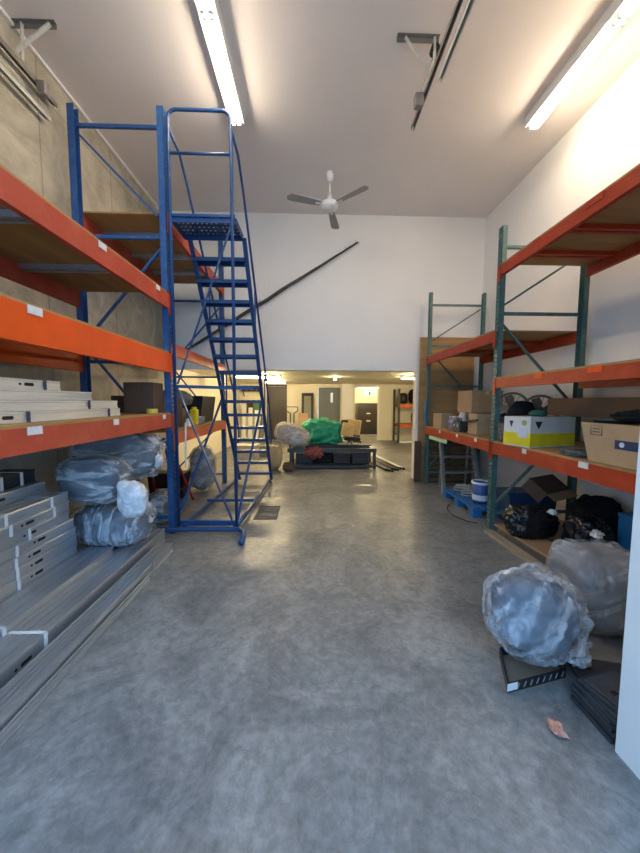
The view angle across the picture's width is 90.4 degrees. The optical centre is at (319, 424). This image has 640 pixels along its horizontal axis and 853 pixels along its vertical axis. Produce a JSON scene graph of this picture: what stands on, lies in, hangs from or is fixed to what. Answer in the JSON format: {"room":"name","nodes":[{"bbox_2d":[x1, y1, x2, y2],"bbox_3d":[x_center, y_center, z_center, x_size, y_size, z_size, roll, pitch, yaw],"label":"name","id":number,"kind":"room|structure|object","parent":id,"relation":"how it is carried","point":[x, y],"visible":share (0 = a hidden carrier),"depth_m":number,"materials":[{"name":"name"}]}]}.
{"room":"warehouse","nodes":[
{"label":"warehouse","id":0,"kind":"room"},
{"bbox_2d":[0,13,240,517],"bbox_3d":[-3.175,-1.522,6.971,0.200,5.200,12.300,0,4,-2],"label":"wall","id":1,"kind":"structure","parent":0,"point":[34,149],"depth_m":3.73,"materials":[{"name":"concrete"}]},
{"bbox_2d":[0,5,158,210],"bbox_3d":[-2.953,-3.858,3.506,0.033,0.033,5.075,0,4,-2],"label":"trim","id":2,"kind":"structure","parent":1,"relation":"attached to","point":[4,14],"depth_m":3.75,"materials":[{"name":"white paint"}]},
{"bbox_2d":[187,370,413,387],"bbox_3d":[0.840,-1.678,11.437,8.480,0.300,9.800,0,4,-2],"label":"ceiling","id":3,"kind":"structure","parent":0,"point":[291,377],"depth_m":9.39,"materials":[{"name":"beige paint"}]},
{"bbox_2d":[236,374,280,377],"bbox_3d":[-1.636,-1.269,8.387,1.200,0.094,0.100,0,4,-2],"label":"strip light","id":4,"kind":"object","parent":3,"relation":"attached to","point":[268,375],"visible":0.66,"depth_m":8.36,"materials":[{"name":"white plastic"}]},
{"bbox_2d":[0,434,639,852],"bbox_3d":[-0.168,1.282,5.806,13.000,0.200,21.400,0,4,-2],"label":"floor","id":5,"kind":"structure","parent":0,"point":[331,679],"depth_m":1.66,"materials":[{"name":"concrete"}]},
{"bbox_2d":[0,577,149,749],"bbox_3d":[-1.507,1.423,2.122,0.045,0.040,1.390,0,4,-2],"label":"bundle","id":6,"kind":"object","parent":5,"relation":"on","point":[20,718],"visible":1,"depth_m":1.84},
{"bbox_2d":[0,528,164,688],"bbox_3d":[-1.855,1.328,2.612,0.251,0.156,2.000,0,4,-2],"label":"bundle","id":7,"kind":"object","parent":5,"relation":"on","point":[21,645],"visible":0.84,"depth_m":2.23,"materials":[{"name":"metal"}]},
{"bbox_2d":[0,543,172,730],"bbox_3d":[-1.617,1.374,2.401,0.156,0.096,1.960,0,4,-2],"label":"metal beam","id":8,"kind":"structure","parent":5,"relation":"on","point":[26,683],"depth_m":2.00,"materials":[{"name":"metal"}]},
{"bbox_2d":[76,538,121,550],"bbox_3d":[-2.374,1.331,2.542,0.645,0.154,1.890,0,4,-2],"label":"bundle","id":9,"kind":"object","parent":5,"relation":"on","point":[85,544],"visible":0.02,"depth_m":3.19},
{"bbox_2d":[0,547,113,638],"bbox_3d":[-2.317,1.242,2.302,0.751,0.054,1.420,0,4,-2],"label":"bundle","id":10,"kind":"object","parent":9,"relation":"on","point":[15,609],"visible":0.69,"depth_m":2.37,"materials":[{"name":"metal"}]},
{"bbox_2d":[0,544,77,601],"bbox_3d":[-2.442,1.177,2.238,0.496,0.081,1.310,0,4,-2],"label":"bundle","id":11,"kind":"object","parent":10,"relation":"on","point":[17,585],"visible":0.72,"depth_m":2.47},
{"bbox_2d":[0,535,76,589],"bbox_3d":[-2.445,1.096,2.237,0.491,0.079,1.320,0,4,-2],"label":"bundle","id":12,"kind":"object","parent":11,"relation":"on","point":[17,574],"visible":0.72,"depth_m":2.47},
{"bbox_2d":[0,527,76,578],"bbox_3d":[-2.442,1.016,2.227,0.496,0.081,1.310,0,4,-2],"label":"bundle","id":13,"kind":"object","parent":12,"relation":"on","point":[27,557],"visible":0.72,"depth_m":2.46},
{"bbox_2d":[0,518,73,565],"bbox_3d":[-2.445,0.932,2.216,0.488,0.085,1.300,0,4,-2],"label":"bundle","id":14,"kind":"object","parent":13,"relation":"on","point":[19,550],"visible":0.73,"depth_m":2.46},
{"bbox_2d":[0,511,69,553],"bbox_3d":[-2.440,0.845,2.179,0.496,0.093,1.240,0,4,-2],"label":"bundle","id":15,"kind":"object","parent":14,"relation":"on","point":[7,544],"visible":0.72,"depth_m":2.44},
{"bbox_2d":[0,501,69,541],"bbox_3d":[-2.432,0.754,2.168,0.511,0.087,1.230,0,4,-2],"label":"bundle","id":16,"kind":"object","parent":15,"relation":"on","point":[6,532],"visible":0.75,"depth_m":2.42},
{"bbox_2d":[0,491,68,528],"bbox_3d":[-2.431,0.668,2.156,0.511,0.086,1.220,0,4,-2],"label":"bundle","id":17,"kind":"object","parent":16,"relation":"on","point":[16,511],"visible":0.72,"depth_m":2.44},
{"bbox_2d":[0,481,45,506],"bbox_3d":[-2.523,0.579,2.147,0.320,0.090,1.220,0,4,-2],"label":"bundle","id":18,"kind":"object","parent":17,"relation":"on","point":[8,496],"visible":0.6,"depth_m":2.54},
{"bbox_2d":[0,469,35,491],"bbox_3d":[-2.552,0.478,2.124,0.266,0.109,1.190,0,4,-2],"label":"bundle","id":19,"kind":"object","parent":18,"relation":"on","point":[9,478],"visible":1,"depth_m":2.58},
{"bbox_2d":[70,500,153,546],"bbox_3d":[-2.100,0.987,3.222,0.860,0.432,0.530,0,4,-2],"label":"roll","id":20,"kind":"object","parent":9,"relation":"on","point":[94,524],"visible":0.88,"depth_m":3.04,"materials":[{"name":"grey plastic"}]},
{"bbox_2d":[55,453,133,504],"bbox_3d":[-2.170,0.521,3.055,0.682,0.490,0.428,0,4,-2],"label":"roll","id":21,"kind":"object","parent":20,"relation":"on","point":[91,478],"visible":0.87,"depth_m":2.91,"materials":[{"name":"grey plastic"}]},
{"bbox_2d":[68,433,166,477],"bbox_3d":[-2.208,0.340,3.507,1.030,0.559,0.468,0,4,-2],"label":"roll","id":22,"kind":"object","parent":21,"relation":"on","point":[141,452],"visible":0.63,"depth_m":3.34,"materials":[{"name":"grey plastic"}]},
{"bbox_2d":[116,479,148,517],"bbox_3d":[-1.703,0.675,2.889,0.270,0.359,0.175,0,4,-2],"label":"plastic sack","id":23,"kind":"object","parent":20,"relation":"on","point":[132,496],"visible":1,"depth_m":2.83,"materials":[{"name":"white"}]},
{"bbox_2d":[0,103,226,532],"bbox_3d":[-2.268,-1.105,3.692,1.051,4.850,4.770,0,4,-2],"label":"rack","id":24,"kind":"object","parent":5,"relation":"on","point":[45,250],"visible":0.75,"depth_m":3.00,"materials":[{"name":"metal"}]},
{"bbox_2d":[0,408,120,423],"bbox_3d":[-2.230,-0.068,2.249,0.776,0.069,1.420,0,4,-2],"label":"bundle","id":25,"kind":"object","parent":24,"relation":"on","point":[46,415],"visible":0.72,"depth_m":2.20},
{"bbox_2d":[0,400,117,411],"bbox_3d":[-2.234,-0.137,2.234,0.766,0.069,1.400,0,4,-2],"label":"bundle","id":26,"kind":"object","parent":25,"relation":"on","point":[5,405],"visible":1,"depth_m":2.19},
{"bbox_2d":[0,388,91,399],"bbox_3d":[-2.250,-0.196,2.089,0.720,0.068,1.120,0,4,-2],"label":"bundle","id":27,"kind":"object","parent":26,"relation":"on","point":[5,394],"visible":1,"depth_m":2.16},
{"bbox_2d":[0,377,60,390],"bbox_3d":[-2.265,-0.256,1.944,0.686,0.069,0.840,0,4,-2],"label":"bundle","id":28,"kind":"object","parent":27,"relation":"on","point":[5,383],"visible":0.97,"depth_m":2.11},
{"bbox_2d":[123,382,162,412],"bbox_3d":[-1.997,-0.300,3.603,0.330,0.340,0.220,0,4,-2],"label":"cardboard box","id":29,"kind":"object","parent":24,"relation":"on","point":[139,397],"visible":0.86,"depth_m":3.50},
{"bbox_2d":[111,396,182,429],"bbox_3d":[-2.297,-0.165,4.271,0.650,0.430,0.570,0,4,-2],"label":"cardboard box","id":30,"kind":"object","parent":24,"relation":"on","point":[120,404],"visible":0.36,"depth_m":4.01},
{"bbox_2d":[182,408,185,424],"bbox_3d":[-2.353,-0.120,4.830,0.470,0.260,0.420,0,4,-2],"label":"cardboard box","id":31,"kind":"object","parent":24,"relation":"on","point":[183,409],"visible":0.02,"depth_m":4.93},
{"bbox_2d":[163,390,192,405],"bbox_3d":[-2.235,-0.388,4.781,0.614,0.280,0.399,0,4,-2],"label":"bundle","id":32,"kind":"object","parent":31,"relation":"on","point":[187,398],"visible":0.28,"depth_m":4.71,"materials":[{"name":"plastic"}]},
{"bbox_2d":[190,407,198,424],"bbox_3d":[-1.940,-0.131,4.901,0.100,0.274,0.120,0,4,-2],"label":"canister","id":33,"kind":"object","parent":24,"relation":"on","point":[194,412],"visible":0.93,"depth_m":4.85,"materials":[{"name":"plastic"}]},
{"bbox_2d":[182,396,214,421],"bbox_3d":[-2.329,-0.270,5.582,0.778,0.450,0.700,0,4,-2],"label":"storage tote","id":34,"kind":"object","parent":24,"relation":"on","point":[205,405],"visible":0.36,"depth_m":5.38,"materials":[{"name":"black plastic"}]},
{"bbox_2d":[148,488,168,524],"bbox_3d":[-2.072,1.070,4.149,0.358,0.445,0.415,0,4,-2],"label":"roll","id":35,"kind":"object","parent":5,"relation":"on","point":[159,500],"visible":0.52,"depth_m":4.01,"materials":[{"name":"grey plastic"}]},
{"bbox_2d":[137,441,194,499],"bbox_3d":[-2.333,0.743,4.761,0.710,1.022,0.718,0,4,-2],"label":"trestle","id":36,"kind":"object","parent":5,"relation":"on","point":[180,469],"visible":0.3,"depth_m":4.93,"materials":[{"name":"red paint"}]},
{"bbox_2d":[147,470,189,498],"bbox_3d":[-2.509,0.998,5.293,0.609,0.419,0.250,0,4,-2],"label":"crate","id":37,"kind":"object","parent":5,"relation":"on","point":[160,476],"visible":0.44,"depth_m":5.17,"materials":[{"name":"black plastic"}]},
{"bbox_2d":[190,448,215,491],"bbox_3d":[-2.083,0.777,5.637,0.471,0.814,0.473,0,4,-2],"label":"bag","id":38,"kind":"object","parent":5,"relation":"on","point":[203,479],"visible":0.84,"depth_m":5.47,"materials":[{"name":"grey plastic"}]},
{"bbox_2d":[156,107,272,545],"bbox_3d":[-1.454,-1.179,4.706,1.226,4.857,2.783,0,4,-2],"label":"ladder","id":39,"kind":"object","parent":5,"relation":"on","point":[180,221],"visible":1,"depth_m":4.00,"materials":[{"name":"metal"}]},
{"bbox_2d":[242,405,245,437],"bbox_3d":[-3.019,-0.043,12.614,0.160,1.438,0.266,0,4,-2],"label":"board","id":40,"kind":"object","parent":5,"relation":"on","point":[243,406],"visible":0.64,"depth_m":12.60,"materials":[{"name":"wood"}]},
{"bbox_2d":[233,443,258,460],"bbox_3d":[-1.997,0.757,8.625,0.600,0.422,0.453,0,4,3],"label":"cardboard box","id":41,"kind":"object","parent":5,"relation":"on","point":[240,456],"visible":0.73,"depth_m":8.41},
{"bbox_2d":[248,408,252,437],"bbox_3d":[-2.769,0.007,12.616,0.160,1.340,0.251,0,4,-2],"label":"board","id":42,"kind":"object","parent":5,"relation":"on","point":[250,410],"visible":0.64,"depth_m":12.60,"materials":[{"name":"wood"}]},
{"bbox_2d":[253,506,280,518],"bbox_3d":[-0.753,1.265,4.569,0.320,0.008,0.530,0,4,-2],"label":"floor grate","id":43,"kind":"object","parent":5,"relation":"on","point":[258,510],"visible":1,"depth_m":4.52,"materials":[{"name":"metal"}]},
{"bbox_2d":[270,445,282,470],"bbox_3d":[-1.030,0.763,7.347,0.324,0.603,0.331,0,4,-2],"label":"sack","id":44,"kind":"object","parent":5,"relation":"on","point":[276,456],"visible":0.8,"depth_m":7.23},
{"bbox_2d":[298,413,307,427],"bbox_3d":[-0.663,0.131,12.428,0.380,1.137,0.223,0,4,-2],"label":"board","id":45,"kind":"object","parent":5,"relation":"on","point":[302,417],"visible":0.36,"depth_m":12.45,"materials":[{"name":"cardboard"}]},
{"bbox_2d":[302,393,313,419],"bbox_3d":[-0.503,-0.296,12.799,0.480,1.937,0.311,0,4,-2],"label":"leaning mirror","id":46,"kind":"object","parent":5,"relation":"on","point":[307,398],"visible":0.49,"depth_m":12.82,"materials":[{"name":"black mirror"}]},
{"bbox_2d":[305,443,337,458],"bbox_3d":[0.008,0.739,8.464,0.900,0.499,0.430,0,4,-2],"label":"crate","id":47,"kind":"object","parent":5,"relation":"on","point":[306,443],"visible":0.12,"depth_m":8.24,"materials":[{"name":"black plastic"}]},
{"bbox_2d":[301,417,342,443],"bbox_3d":[0.060,0.146,8.442,1.196,0.677,0.662,0,4,-2],"label":"tarpaulin","id":48,"kind":"object","parent":47,"relation":"on","point":[321,430],"visible":0.82,"depth_m":8.23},
{"bbox_2d":[287,445,376,468],"bbox_3d":[0.276,0.790,7.844,2.100,0.489,0.710,0,4,-2],"label":"cart","id":49,"kind":"object","parent":5,"relation":"on","point":[326,448],"visible":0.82,"depth_m":7.52,"materials":[{"name":"black metal"}]},
{"bbox_2d":[276,422,308,446],"bbox_3d":[-0.665,0.251,7.683,0.908,0.641,0.582,0,4,3],"label":"roll","id":50,"kind":"object","parent":49,"relation":"on","point":[293,435],"visible":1,"depth_m":7.48,"materials":[{"name":"white plastic"}]},
{"bbox_2d":[296,452,312,462],"bbox_3d":[-0.384,0.795,7.810,0.400,0.239,0.480,0,4,-2],"label":"crate","id":51,"kind":"object","parent":49,"relation":"on","point":[300,458],"visible":0.52,"depth_m":7.57,"materials":[{"name":"black plastic"}]},
{"bbox_2d":[302,446,323,459],"bbox_3d":[-0.166,0.675,7.425,0.515,0.344,0.084,0,4,-2],"label":"netting","id":52,"kind":"object","parent":49,"relation":"hanging from","point":[315,452],"visible":1,"depth_m":7.41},
{"bbox_2d":[314,452,330,462],"bbox_3d":[0.066,0.786,7.822,0.400,0.259,0.480,0,4,-2],"label":"crate","id":53,"kind":"object","parent":49,"relation":"on","point":[326,458],"visible":0.6,"depth_m":7.59,"materials":[{"name":"black plastic"}]},
{"bbox_2d":[332,452,349,462],"bbox_3d":[0.516,0.797,7.836,0.400,0.239,0.480,0,4,-2],"label":"crate","id":54,"kind":"object","parent":49,"relation":"on","point":[337,457],"visible":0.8,"depth_m":7.60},
{"bbox_2d":[350,452,368,462],"bbox_3d":[0.966,0.788,7.848,0.400,0.259,0.480,0,4,-2],"label":"crate","id":55,"kind":"object","parent":49,"relation":"on","point":[355,457],"visible":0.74,"depth_m":7.61,"materials":[{"name":"black plastic"}]},
{"bbox_2d":[341,420,360,444],"bbox_3d":[0.822,0.439,8.501,0.488,1.098,0.520,0,4,-2],"label":"office chair","id":56,"kind":"object","parent":5,"relation":"on","point":[346,438],"visible":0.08,"depth_m":8.30,"materials":[{"name":"black plastic"}]},
{"bbox_2d":[340,422,354,436],"bbox_3d":[0.724,0.140,8.270,0.402,0.402,0.120,-1,4,-22],"label":"foam slab","id":57,"kind":"object","parent":56,"relation":"on","point":[347,429],"visible":1,"depth_m":8.21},
{"bbox_2d":[348,419,361,435],"bbox_3d":[0.907,0.073,8.472,0.407,0.441,0.140,1,4,8],"label":"foam slab","id":58,"kind":"object","parent":56,"relation":"on","point":[357,423],"visible":0.66,"depth_m":8.39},
{"bbox_2d":[356,403,376,433],"bbox_3d":[2.342,-0.298,15.845,1.020,1.519,0.695,0,4,-2],"label":"filing cabinet","id":59,"kind":"object","parent":5,"relation":"on","point":[365,412],"visible":0.74,"depth_m":15.52,"materials":[{"name":"brown metal"}]},
{"bbox_2d":[392,389,412,442],"bbox_3d":[3.733,-0.351,12.650,1.460,2.099,0.775,0,4,-2],"label":"rack","id":60,"kind":"object","parent":5,"relation":"on","point":[399,425],"visible":0.44,"depth_m":12.32,"materials":[{"name":"metal"}]},
{"bbox_2d":[413,441,420,481],"bbox_3d":[1.944,0.741,6.340,0.130,0.819,0.025,0,4,-2],"label":"board","id":61,"kind":"object","parent":5,"relation":"on","point":[417,444],"visible":1,"depth_m":6.33,"materials":[{"name":"wood"}]},
{"bbox_2d":[417,337,473,480],"bbox_3d":[2.516,-0.287,6.379,1.090,2.869,0.020,0,4,-2],"label":"plywood sheet","id":62,"kind":"object","parent":5,"relation":"on","point":[442,399],"visible":0.43,"depth_m":6.33,"materials":[{"name":"wood"}]},
{"bbox_2d":[428,435,471,481],"bbox_3d":[2.584,0.678,6.346,0.870,0.949,0.090,0,4,-2],"label":"wooden pallet","id":63,"kind":"object","parent":5,"relation":"on","point":[449,449],"visible":0.52,"depth_m":6.31,"materials":[{"name":"brown wood"}]},
{"bbox_2d":[438,439,479,493],"bbox_3d":[2.463,0.732,5.680,0.681,0.960,0.429,0,4,-2],"label":"step ladder","id":64,"kind":"object","parent":5,"relation":"on","point":[442,472],"visible":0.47,"depth_m":5.63,"materials":[{"name":"metal"}]},
{"bbox_2d":[442,484,497,517],"bbox_3d":[2.524,1.131,4.903,0.850,0.255,1.030,0,4,-2],"label":"pallet","id":65,"kind":"object","parent":5,"relation":"on","point":[475,511],"depth_m":4.86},
{"bbox_2d":[471,479,487,504],"bbox_3d":[2.328,0.981,4.611,0.250,0.315,0.250,0,4,-2],"label":"plastic bucket","id":66,"kind":"object","parent":65,"relation":"on","point":[479,486],"visible":0.87,"depth_m":4.53,"materials":[{"name":"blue plastic"}]},
{"bbox_2d":[484,529,548,577],"bbox_3d":[2.102,1.349,3.392,0.100,0.034,1.050,0,4,-4],"label":"plank","id":67,"kind":"object","parent":5,"relation":"on","point":[513,548],"visible":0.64,"depth_m":3.34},
{"bbox_2d":[498,528,550,566],"bbox_3d":[2.261,1.315,3.444,0.120,0.098,0.850,0,4,-5],"label":"channel","id":68,"kind":"object","parent":5,"relation":"on","point":[538,556],"visible":0.23,"depth_m":3.40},
{"bbox_2d":[494,523,557,559],"bbox_3d":[2.305,1.253,3.457,0.290,0.020,0.860,0,4,-5],"label":"cardboard sheet","id":69,"kind":"object","parent":68,"relation":"on","point":[544,547],"visible":0.43,"depth_m":3.31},
{"bbox_2d":[502,503,559,539],"bbox_3d":[2.348,1.063,3.555,0.566,0.341,0.396,0,4,-2],"label":"bag","id":70,"kind":"object","parent":69,"relation":"on","point":[529,521],"visible":0.99,"depth_m":3.43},
{"bbox_2d":[496,487,556,520],"bbox_3d":[2.734,1.088,4.226,0.670,0.439,0.305,0,4,-2],"label":"storage tote","id":71,"kind":"object","parent":5,"relation":"on","point":[516,495],"visible":0.35,"depth_m":4.09,"materials":[{"name":"blue plastic"}]},
{"bbox_2d":[423,163,639,530],"bbox_3d":[2.659,-0.502,3.895,1.096,3.660,4.610,0,4,-2],"label":"rack","id":72,"kind":"object","parent":5,"relation":"on","point":[602,233],"visible":0.91,"depth_m":3.49,"materials":[{"name":"metal"}]},
{"bbox_2d":[433,413,453,427],"bbox_3d":[2.257,-0.071,5.796,0.260,0.262,0.263,-1,4,-12],"label":"cardboard box","id":73,"kind":"object","parent":72,"relation":"on","point":[440,420],"visible":0.88,"depth_m":5.67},
{"bbox_2d":[453,418,465,431],"bbox_3d":[2.200,0.007,5.018,0.118,0.218,0.240,0,4,-2],"label":"tool case","id":74,"kind":"object","parent":72,"relation":"on","point":[458,426],"visible":0.96,"depth_m":4.93,"materials":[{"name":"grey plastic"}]},
{"bbox_2d":[468,413,490,434],"bbox_3d":[2.389,-0.007,4.641,0.340,0.302,0.223,0,4,-6],"label":"cardboard box","id":75,"kind":"object","parent":72,"relation":"on","point":[482,426],"visible":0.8,"depth_m":4.53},
{"bbox_2d":[498,421,503,441],"bbox_3d":[2.163,0.086,3.779,0.084,0.240,0.082,0,4,-2],"label":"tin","id":76,"kind":"object","parent":72,"relation":"on","point":[500,423],"visible":0.66,"depth_m":3.75,"materials":[{"name":"grey metal"}]},
{"bbox_2d":[500,392,528,420],"bbox_3d":[2.638,-0.138,4.358,0.407,0.606,0.239,4,6,42],"label":"desk fan","id":77,"kind":"object","parent":72,"relation":"on","point":[509,399],"visible":0.33,"depth_m":4.34,"materials":[{"name":"metal"}]},
{"bbox_2d":[503,416,575,447],"bbox_3d":[2.404,0.070,3.488,0.636,0.315,0.324,-1,4,-17],"label":"carton","id":78,"kind":"object","parent":72,"relation":"on","point":[521,431],"visible":0.99,"depth_m":3.35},
{"bbox_2d":[507,401,534,415],"bbox_3d":[2.398,-0.036,3.775,0.363,0.485,0.165,0,4,-2],"label":"jacket","id":79,"kind":"object","parent":78,"relation":"in","point":[518,408],"visible":0.34,"depth_m":3.71,"materials":[{"name":"fabric"}]},
{"bbox_2d":[528,410,546,416],"bbox_3d":[2.336,-0.119,3.399,0.194,0.069,0.126,0,4,-2],"label":"cloth","id":80,"kind":"object","parent":78,"relation":"on","point":[539,413],"visible":1,"depth_m":3.35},
{"bbox_2d":[524,395,557,415],"bbox_3d":[2.806,-0.095,4.055,0.407,0.566,0.239,4,6,42],"label":"desk fan","id":81,"kind":"object","parent":72,"relation":"on","point":[537,402],"visible":0.27,"depth_m":4.03,"materials":[{"name":"metal"}]},
{"bbox_2d":[557,448,587,457],"bbox_3d":[2.283,0.246,2.816,0.225,0.061,0.373,0,4,-2],"label":"plastic sleeve","id":82,"kind":"object","parent":72,"relation":"on","point":[575,452],"visible":0.73,"depth_m":2.77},
{"bbox_2d":[581,422,639,470],"bbox_3d":[2.458,0.158,2.313,0.566,0.310,0.690,0,4,-2],"label":"open cardboard box","id":83,"kind":"object","parent":72,"relation":"on","point":[610,444],"visible":1,"depth_m":2.37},
{"bbox_2d":[609,409,639,423],"bbox_3d":[2.442,-0.053,2.326,0.450,0.112,0.444,0,4,-2],"label":"cloth","id":84,"kind":"object","parent":83,"relation":"on","point":[631,416],"visible":1,"depth_m":2.32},
{"bbox_2d":[593,421,632,423],"bbox_3d":[2.963,0.140,2.727,0.438,0.290,0.950,0,4,-2],"label":"storage tote","id":85,"kind":"object","parent":72,"relation":"on","point":[605,422],"visible":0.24,"depth_m":3.02,"materials":[{"name":"black plastic"}]},
{"bbox_2d":[547,397,639,418],"bbox_3d":[2.940,-0.143,2.861,0.300,0.200,1.950,0,4,-3],"label":"cardboard box","id":86,"kind":"object","parent":85,"relation":"on","point":[578,407],"visible":0.96,"depth_m":3.24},
{"bbox_3d":[2.677,-0.036,5.068,0.400,0.301,0.403,0,4,-2],"label":"cardboard box","id":87,"kind":"object","parent":72,"relation":"on","visible":0},
{"bbox_2d":[458,390,502,412],"bbox_3d":[2.444,-0.348,4.858,0.500,0.332,0.363,0,4,-8],"label":"cardboard box","id":88,"kind":"object","parent":87,"relation":"on","point":[471,401],"visible":0.89,"depth_m":4.68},
{"bbox_2d":[499,645,565,693],"bbox_3d":[1.276,1.439,1.920,0.580,0.061,0.232,-1,4,-15],"label":"display tray","id":89,"kind":"object","parent":5,"relation":"on","point":[521,670],"visible":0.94,"depth_m":1.89,"materials":[{"name":"black plastic"}]},
{"bbox_2d":[547,717,568,738],"bbox_3d":[1.149,1.475,1.546,0.064,0.043,0.094,0,4,-2],"label":"wrapper","id":90,"kind":"object","parent":5,"relation":"on","point":[556,727],"visible":1,"depth_m":1.53,"materials":[{"name":"pink paper"}]},
{"bbox_2d":[561,513,614,545],"bbox_3d":[2.679,1.132,3.186,0.395,0.502,0.393,0,4,-2],"label":"bag","id":91,"kind":"object","parent":5,"relation":"on","point":[577,528],"visible":0.64,"depth_m":3.09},
{"bbox_2d":[578,622,602,634],"bbox_3d":[1.907,1.428,2.462,0.840,0.012,0.500,0,4,-10],"label":"cardboard sheet","id":92,"kind":"object","parent":5,"relation":"on","point":[584,628],"visible":0.08,"depth_m":2.22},
{"bbox_2d":[548,542,629,631],"bbox_3d":[2.037,1.152,2.304,0.610,0.560,0.509,0,4,-2],"label":"plastic bag","id":93,"kind":"object","parent":92,"relation":"on","point":[596,574],"visible":0.7,"depth_m":2.15,"materials":[{"name":"grey plastic"}]},
{"bbox_2d":[565,657,621,677],"bbox_3d":[1.645,1.451,1.857,0.300,0.022,0.180,1,4,12],"label":"cardboard sheet","id":94,"kind":"object","parent":5,"relation":"on","point":[597,665],"depth_m":1.88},
{"bbox_2d":[483,563,594,668],"bbox_3d":[1.301,1.150,1.927,0.604,0.550,0.465,0,4,3],"label":"plastic bag","id":95,"kind":"object","parent":94,"relation":"on","point":[534,614],"visible":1,"depth_m":1.80,"materials":[{"name":"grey plastic"}]},
{"bbox_2d":[567,494,622,546],"bbox_3d":[3.031,1.072,3.475,0.488,0.582,0.532,1,4,15],"label":"bag","id":96,"kind":"object","parent":5,"relation":"on","point":[606,508],"visible":0.4,"depth_m":3.35,"materials":[{"name":"plastic"}]},
{"bbox_2d":[522,474,577,502],"bbox_3d":[2.745,0.772,3.799,0.480,0.274,0.377,-2,5,-27],"label":"carton","id":97,"kind":"object","parent":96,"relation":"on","point":[538,488],"visible":1,"depth_m":3.73,"materials":[{"name":"cardboard"}]},
{"bbox_2d":[570,668,620,743],"bbox_3d":[1.488,1.417,1.604,0.321,0.153,0.301,-1,4,-16],"label":"panels","id":98,"kind":"object","parent":5,"relation":"on","point":[605,685],"depth_m":1.60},
{"bbox_2d":[616,511,632,553],"bbox_3d":[3.033,1.131,3.036,0.210,0.529,0.210,0,4,-10],"label":"box","id":99,"kind":"object","parent":5,"relation":"on","point":[625,521],"visible":0.41,"depth_m":3.05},
{"bbox_2d":[0,0,639,217],"bbox_3d":[0.179,-3.940,3.530,6.700,0.150,5.600,0,4,-2],"label":"ceiling","id":100,"kind":"structure","parent":0,"point":[324,85],"depth_m":3.68,"materials":[{"name":"paint"}]},
{"bbox_2d":[0,18,57,121],"bbox_3d":[-2.722,-3.465,2.239,0.430,0.634,2.480,0,4,-2],"label":"door track","id":101,"kind":"object","parent":100,"relation":"hanging from","point":[42,25],"visible":0.98,"depth_m":3.04,"materials":[{"name":"metal"}]},
{"bbox_2d":[194,0,244,126],"bbox_3d":[-1.012,-3.739,2.839,0.190,0.158,2.340,0,4,-2],"label":"strip light","id":102,"kind":"object","parent":100,"relation":"attached to","point":[209,13],"visible":0.98,"depth_m":3.21,"materials":[{"name":"white plastic"}]},
{"bbox_2d":[287,170,368,228],"bbox_3d":[0.093,-3.684,5.114,1.211,0.589,1.184,0,4,-2],"label":"ceiling fan","id":103,"kind":"object","parent":100,"relation":"hanging from","point":[329,205],"visible":1,"depth_m":4.94,"materials":[{"name":"white metal"}]},
{"bbox_2d":[397,0,474,130],"bbox_3d":[0.992,-3.462,2.424,0.425,0.634,2.640,0,4,-2],"label":"door track","id":104,"kind":"object","parent":100,"relation":"hanging from","point":[436,52],"visible":1,"depth_m":3.11,"materials":[{"name":"metal"}]},
{"bbox_2d":[524,0,639,130],"bbox_3d":[2.728,-3.725,2.876,0.190,0.158,2.340,0,4,-2],"label":"strip light","id":105,"kind":"object","parent":100,"relation":"attached to","point":[614,18],"visible":1,"depth_m":3.22,"materials":[{"name":"white plastic"}]},
{"bbox_2d":[240,384,412,439],"bbox_3d":[0.790,-0.496,13.101,8.080,2.300,0.150,0,4,-2],"label":"wall","id":106,"kind":"structure","parent":0,"point":[294,391],"depth_m":13.01,"materials":[{"name":"beige paint"}]},
{"bbox_2d":[267,385,286,439],"bbox_3d":[-1.758,-0.479,12.990,0.820,2.260,0.130,0,4,-2],"label":"door","id":107,"kind":"structure","parent":106,"relation":"in","point":[277,395],"depth_m":12.98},
{"bbox_2d":[319,388,339,421],"bbox_3d":[0.380,-0.430,13.068,0.880,2.150,0.102,0,4,-2],"label":"door","id":108,"kind":"structure","parent":106,"relation":"in","point":[329,398],"depth_m":13.04,"materials":[{"name":"grey paint"}]},
{"bbox_2d":[353,386,380,439],"bbox_3d":[1.912,-0.457,13.045,1.120,2.240,0.029,0,4,-2],"label":"trim","id":109,"kind":"structure","parent":106,"relation":"attached to","point":[354,387],"depth_m":13.00,"materials":[{"name":"white paint"}]},
{"bbox_2d":[172,211,485,478],"bbox_3d":[0.091,-1.468,6.416,6.300,5.200,0.200,0,4,-2],"label":"wall","id":110,"kind":"structure","parent":0,"point":[366,308],"depth_m":6.25,"materials":[{"name":"white paint"}]},
{"bbox_2d":[187,241,358,349],"bbox_3d":[-1.030,-2.419,6.161,3.537,2.230,0.103,0,4,-2],"label":"pole","id":111,"kind":"object","parent":110,"relation":"attached to","point":[285,287],"visible":0.84,"depth_m":6.12,"materials":[{"name":"metal"}]},
{"bbox_2d":[341,384,352,440],"bbox_3d":[1.087,-0.476,12.859,0.460,2.298,0.348,0,4,-2],"label":"wall","id":112,"kind":"structure","parent":0,"point":[346,389],"depth_m":12.66,"materials":[{"name":"white paint"}]},
{"bbox_2d":[354,388,377,419],"bbox_3d":[2.188,-0.726,16.358,3.500,2.300,0.200,0,4,-2],"label":"wall","id":113,"kind":"structure","parent":0,"point":[359,392],"depth_m":16.21,"materials":[{"name":"beige paint"}]},
{"bbox_2d":[479,57,639,520],"bbox_3d":[3.419,-1.257,3.716,0.200,5.200,5.400,0,4,-2],"label":"wall","id":114,"kind":"structure","parent":0,"point":[603,145],"depth_m":4.16,"materials":[{"name":"white paint"}]},
{"bbox_2d":[615,434,639,778],"bbox_3d":[0.242,-1.080,1.087,6.300,5.200,0.310,0,4,-2],"label":"wall","id":115,"kind":"structure","parent":0,"point":[627,746],"depth_m":1.38,"materials":[{"name":"white paint"}]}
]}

